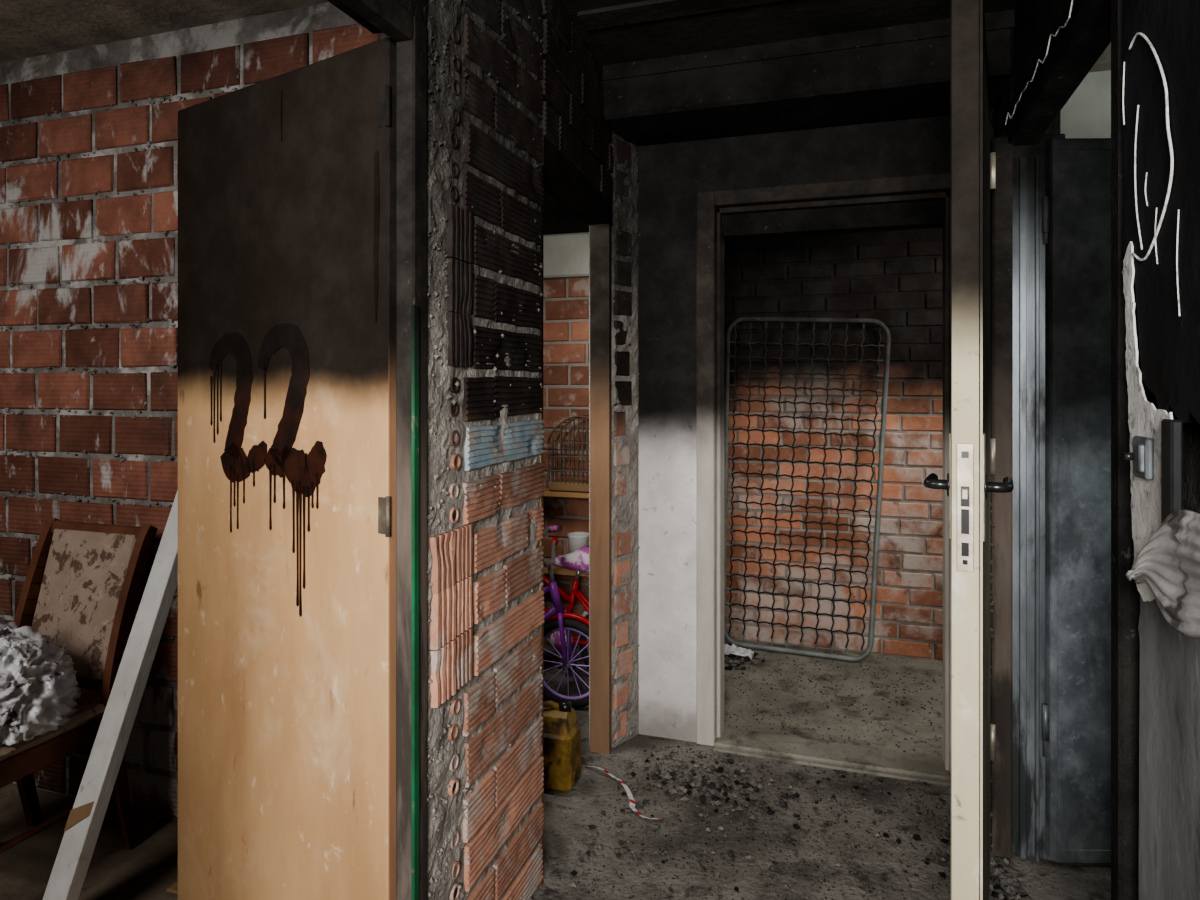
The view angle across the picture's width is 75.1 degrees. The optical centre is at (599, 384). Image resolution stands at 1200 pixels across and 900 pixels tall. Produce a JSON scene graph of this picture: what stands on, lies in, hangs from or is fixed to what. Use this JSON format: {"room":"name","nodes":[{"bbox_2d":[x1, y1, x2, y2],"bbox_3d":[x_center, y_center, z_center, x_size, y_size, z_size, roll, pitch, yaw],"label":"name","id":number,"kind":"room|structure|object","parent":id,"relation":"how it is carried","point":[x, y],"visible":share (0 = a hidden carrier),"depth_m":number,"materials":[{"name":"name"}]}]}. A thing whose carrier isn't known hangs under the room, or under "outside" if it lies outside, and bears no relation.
{"room":"fire-damaged room","nodes":[
{"label":"fire-damaged room","id":0,"kind":"room"},
{"bbox_2d":[0,2,380,819],"bbox_3d":[-1.355,0.125,2.453,2.283,2.450,0.072,0,0,18],"label":"wall","id":1,"kind":"structure","parent":0,"point":[89,135],"depth_m":2.51,"materials":[{"name":"red brick"}]},
{"bbox_2d":[381,0,544,899],"bbox_3d":[-0.288,0.125,1.816,0.115,2.450,0.606,0,0,18],"label":"brick wall","id":2,"kind":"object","parent":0,"point":[485,608],"depth_m":1.75,"materials":[{"name":"red brick"}]},
{"bbox_2d":[327,0,640,748],"bbox_3d":[-0.625,0.125,0.900,0.165,2.450,4.513,0,0,18],"label":"wall","id":3,"kind":"structure","parent":0,"point":[573,121],"depth_m":2.90,"materials":[{"name":"brick"}]},
{"bbox_2d":[178,37,395,899],"bbox_3d":[-0.701,0.340,1.700,0.748,2.010,0.043,0,0,34],"label":"door","id":4,"kind":"structure","parent":3,"relation":"in","point":[287,181],"depth_m":1.65,"materials":[{"name":"brown wood"}]},
{"bbox_2d":[340,0,426,899],"bbox_3d":[-0.493,0.325,1.099,0.045,2.050,0.893,0,0,18],"label":"trim","id":5,"kind":"structure","parent":3,"relation":"attached to","point":[390,17],"depth_m":1.48,"materials":[{"name":"brown wood"}]},
{"bbox_2d":[539,135,611,887],"bbox_3d":[-0.092,0.340,2.500,0.085,2.020,0.823,0,0,14],"label":"trim","id":6,"kind":"structure","parent":3,"relation":"attached to","point":[562,180],"depth_m":2.86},
{"bbox_2d":[0,639,1110,899],"bbox_3d":[-0.048,1.400,1.439,5.600,0.100,5.900,0,0,18],"label":"floor","id":7,"kind":"structure","parent":0,"point":[146,871],"depth_m":2.40,"materials":[{"name":"concrete"}]},
{"bbox_2d":[0,518,157,853],"bbox_3d":[-1.615,0.886,2.159,0.432,0.936,0.540,0,0,18],"label":"wooden chair","id":8,"kind":"object","parent":7,"relation":"on","point":[82,586],"visible":0.7,"depth_m":2.30,"materials":[{"name":"brown wood"}]},
{"bbox_2d":[0,614,81,745],"bbox_3d":[-1.611,0.747,2.069,0.432,0.292,0.367,0,0,18],"label":"plastic bag","id":9,"kind":"object","parent":8,"relation":"on","point":[39,689],"visible":1,"depth_m":2.02,"materials":[{"name":"white plastic"}]},
{"bbox_2d":[42,490,177,899],"bbox_3d":[-1.279,0.817,2.109,0.119,1.046,0.526,0,0,14],"label":"plank","id":10,"kind":"object","parent":7,"relation":"on","point":[85,820],"visible":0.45,"depth_m":2.06,"materials":[{"name":"wood"},{"name":"white paint"}]},
{"bbox_2d":[166,881,177,894],"bbox_3d":[-0.925,1.343,2.127,0.400,0.011,0.250,0,0,18],"label":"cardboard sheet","id":11,"kind":"object","parent":7,"relation":"on","point":[173,889],"visible":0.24,"depth_m":2.07,"materials":[{"name":"brown cardboard"}]},
{"bbox_2d":[543,699,581,792],"bbox_3d":[-0.160,1.205,2.636,0.173,0.280,0.130,0,0,18],"label":"jerrycan","id":12,"kind":"object","parent":7,"relation":"on","point":[562,740],"visible":0.69,"depth_m":2.57,"materials":[{"name":"yellow plastic"}]},
{"bbox_2d":[543,537,588,707],"bbox_3d":[-0.371,1.013,3.384,0.893,0.673,0.394,0,0,36],"label":"bicycle","id":13,"kind":"object","parent":7,"relation":"on","point":[569,622],"visible":0.3,"depth_m":3.26,"materials":[{"name":"purple paint"}]},
{"bbox_2d":[543,525,588,670],"bbox_3d":[-0.184,1.013,3.607,0.884,0.673,0.390,0,0,-1],"label":"bicycle","id":14,"kind":"object","parent":7,"relation":"on","point":[578,560],"visible":0.1,"depth_m":3.53,"materials":[{"name":"red paint"}]},
{"bbox_2d":[543,488,588,576],"bbox_3d":[-0.144,0.938,3.869,0.680,0.825,0.130,0,0,18],"label":"wooden shelf","id":15,"kind":"object","parent":7,"relation":"on","point":[556,570],"visible":0.02,"depth_m":3.82,"materials":[{"name":"brown wood"}]},
{"bbox_2d":[547,415,588,491],"bbox_3d":[-0.076,0.335,3.852,0.348,0.374,0.130,0,0,18],"label":"cage","id":16,"kind":"object","parent":15,"relation":"on","point":[560,484],"visible":0.54,"depth_m":3.83,"materials":[{"name":"metal"}]},
{"bbox_2d":[568,532,588,552],"bbox_3d":[-0.105,0.822,3.861,0.114,0.170,0.114,0,0,18],"label":"bucket","id":17,"kind":"object","parent":15,"relation":"on","point":[576,540],"visible":0.42,"depth_m":3.82,"materials":[{"name":"paint"}]},
{"bbox_2d":[589,766,661,818],"bbox_3d":[0.069,1.338,2.582,0.069,0.026,0.429,0,0,-28],"label":"tape","id":18,"kind":"object","parent":7,"relation":"on","point":[632,801],"visible":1,"depth_m":2.55,"materials":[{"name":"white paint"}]},
{"bbox_2d":[557,643,1031,899],"bbox_3d":[0.758,1.341,2.592,1.404,0.028,2.808,0,0,18],"label":"rubble","id":19,"kind":"object","parent":7,"relation":"on","point":[999,892],"visible":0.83,"depth_m":2.51,"materials":[{"name":"grey gravel"}]},
{"bbox_2d":[724,644,753,659],"bbox_3d":[0.680,1.318,3.874,0.160,0.054,0.102,0,0,18],"label":"plastic sheet","id":20,"kind":"object","parent":19,"relation":"on","point":[733,649],"visible":0.87,"depth_m":3.87,"materials":[{"name":"white plastic"}]},
{"bbox_2d":[724,317,890,661],"bbox_3d":[1.025,0.494,3.931,0.831,1.704,0.152,0,0,18],"label":"frame","id":21,"kind":"object","parent":7,"relation":"on","point":[733,323],"visible":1,"depth_m":3.93,"materials":[{"name":"metal"}]},
{"bbox_2d":[0,0,1110,72],"bbox_3d":[-0.048,-1.144,1.439,5.600,0.112,5.900,0,0,18],"label":"ceiling","id":22,"kind":"structure","parent":0,"point":[613,31],"depth_m":2.34,"materials":[{"name":"concrete"}]},
{"bbox_2d":[543,191,588,648],"bbox_3d":[-0.751,0.125,4.229,2.300,2.450,0.150,0,0,18],"label":"wall","id":23,"kind":"structure","parent":0,"point":[565,234],"depth_m":4.00,"materials":[{"name":"brick"}]},
{"bbox_2d":[602,10,1014,144],"bbox_3d":[0.663,-1.010,2.653,1.280,0.180,0.348,0,0,18],"label":"ceiling beam","id":24,"kind":"structure","parent":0,"point":[899,71],"depth_m":2.54,"materials":[{"name":"black concrete"}]},
{"bbox_2d":[639,108,993,741],"bbox_3d":[0.759,0.125,2.894,1.490,2.450,0.150,0,0,18],"label":"wall","id":25,"kind":"structure","parent":0,"point":[671,174],"depth_m":2.96,"materials":[{"name":"paint"}]},
{"bbox_2d":[696,172,950,774],"bbox_3d":[0.832,0.312,2.850,0.943,2.075,0.147,0,0,18],"label":"trim","id":26,"kind":"structure","parent":25,"relation":"attached to","point":[710,205],"depth_m":2.91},
{"bbox_2d":[713,727,950,786],"bbox_3d":[0.828,1.346,2.833,0.810,0.028,0.180,0,0,18],"label":"trim","id":27,"kind":"structure","parent":25,"relation":"attached to","point":[818,753],"depth_m":2.80,"materials":[{"name":"beige wood"}]},
{"bbox_2d":[724,227,942,660],"bbox_3d":[1.468,0.125,3.869,2.260,2.450,0.230,0,0,18],"label":"wall","id":28,"kind":"structure","parent":0,"point":[894,278],"depth_m":3.96,"materials":[{"name":"brick"}]},
{"bbox_2d":[1060,70,1110,137],"bbox_3d":[2.364,0.125,2.585,1.750,2.450,0.100,0,0,18],"label":"wall","id":29,"kind":"structure","parent":0,"point":[1087,113],"depth_m":2.75,"materials":[{"name":"grey paint"}]},
{"bbox_2d":[992,0,1199,513],"bbox_3d":[0.665,0.125,0.469,0.135,2.450,4.510,0,0,18],"label":"wall","id":30,"kind":"structure","parent":0,"point":[1035,20],"depth_m":2.00,"materials":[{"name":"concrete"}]},
{"bbox_2d":[923,0,1013,899],"bbox_3d":[0.867,0.280,1.797,0.156,2.120,0.921,0,0,28],"label":"door","id":31,"kind":"structure","parent":30,"relation":"in","point":[972,451],"depth_m":1.41,"materials":[{"name":"wood"}]},
{"bbox_2d":[990,0,1140,899],"bbox_3d":[1.062,0.287,1.772,0.205,2.126,1.093,0,0,18],"label":"trim","id":32,"kind":"structure","parent":30,"relation":"attached to","point":[1017,239],"depth_m":2.22,"materials":[{"name":"grey metal"}]},
{"bbox_2d":[1042,138,1110,862],"bbox_3d":[1.633,0.322,2.163,0.775,2.023,0.086,0,0,1],"label":"metal door","id":33,"kind":"structure","parent":30,"relation":"in","point":[1076,202],"depth_m":2.18,"materials":[{"name":"grey metal"}]},
{"bbox_2d":[1123,0,1199,423],"bbox_3d":[0.728,-0.495,0.891,0.022,1.110,0.750,0,0,18],"label":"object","id":34,"kind":"structure","parent":30,"relation":"in","point":[1169,342],"depth_m":1.07,"materials":[{"name":"black"}]},
{"bbox_2d":[1122,32,1180,601],"bbox_3d":[0.792,-0.106,1.128,0.006,0.846,0.229,0,0,18],"label":"wallpaper","id":35,"kind":"object","parent":34,"relation":"attached to","point":[1144,420],"visible":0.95,"depth_m":1.16},
{"bbox_2d":[1123,419,1182,523],"bbox_3d":[0.763,0.147,1.082,0.024,0.205,0.165,0,0,18],"label":"door lock","id":36,"kind":"object","parent":34,"relation":"attached to","point":[1142,456],"visible":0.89,"depth_m":1.02,"materials":[{"name":"black metal"}]},
{"bbox_2d":[1125,509,1199,638],"bbox_3d":[0.707,0.226,0.962,0.021,0.154,0.306,0,0,18],"label":"cloth","id":37,"kind":"object","parent":36,"relation":"attached to","point":[1168,563],"visible":1,"depth_m":0.95,"materials":[{"name":"white fabric"}]},
{"bbox_2d":[1138,595,1199,899],"bbox_3d":[0.734,0.775,0.873,0.017,1.150,0.721,0,0,18],"label":"board","id":38,"kind":"object","parent":30,"relation":"attached to","point":[1169,689],"visible":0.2,"depth_m":1.10,"materials":[{"name":"grey wood"}]}
]}

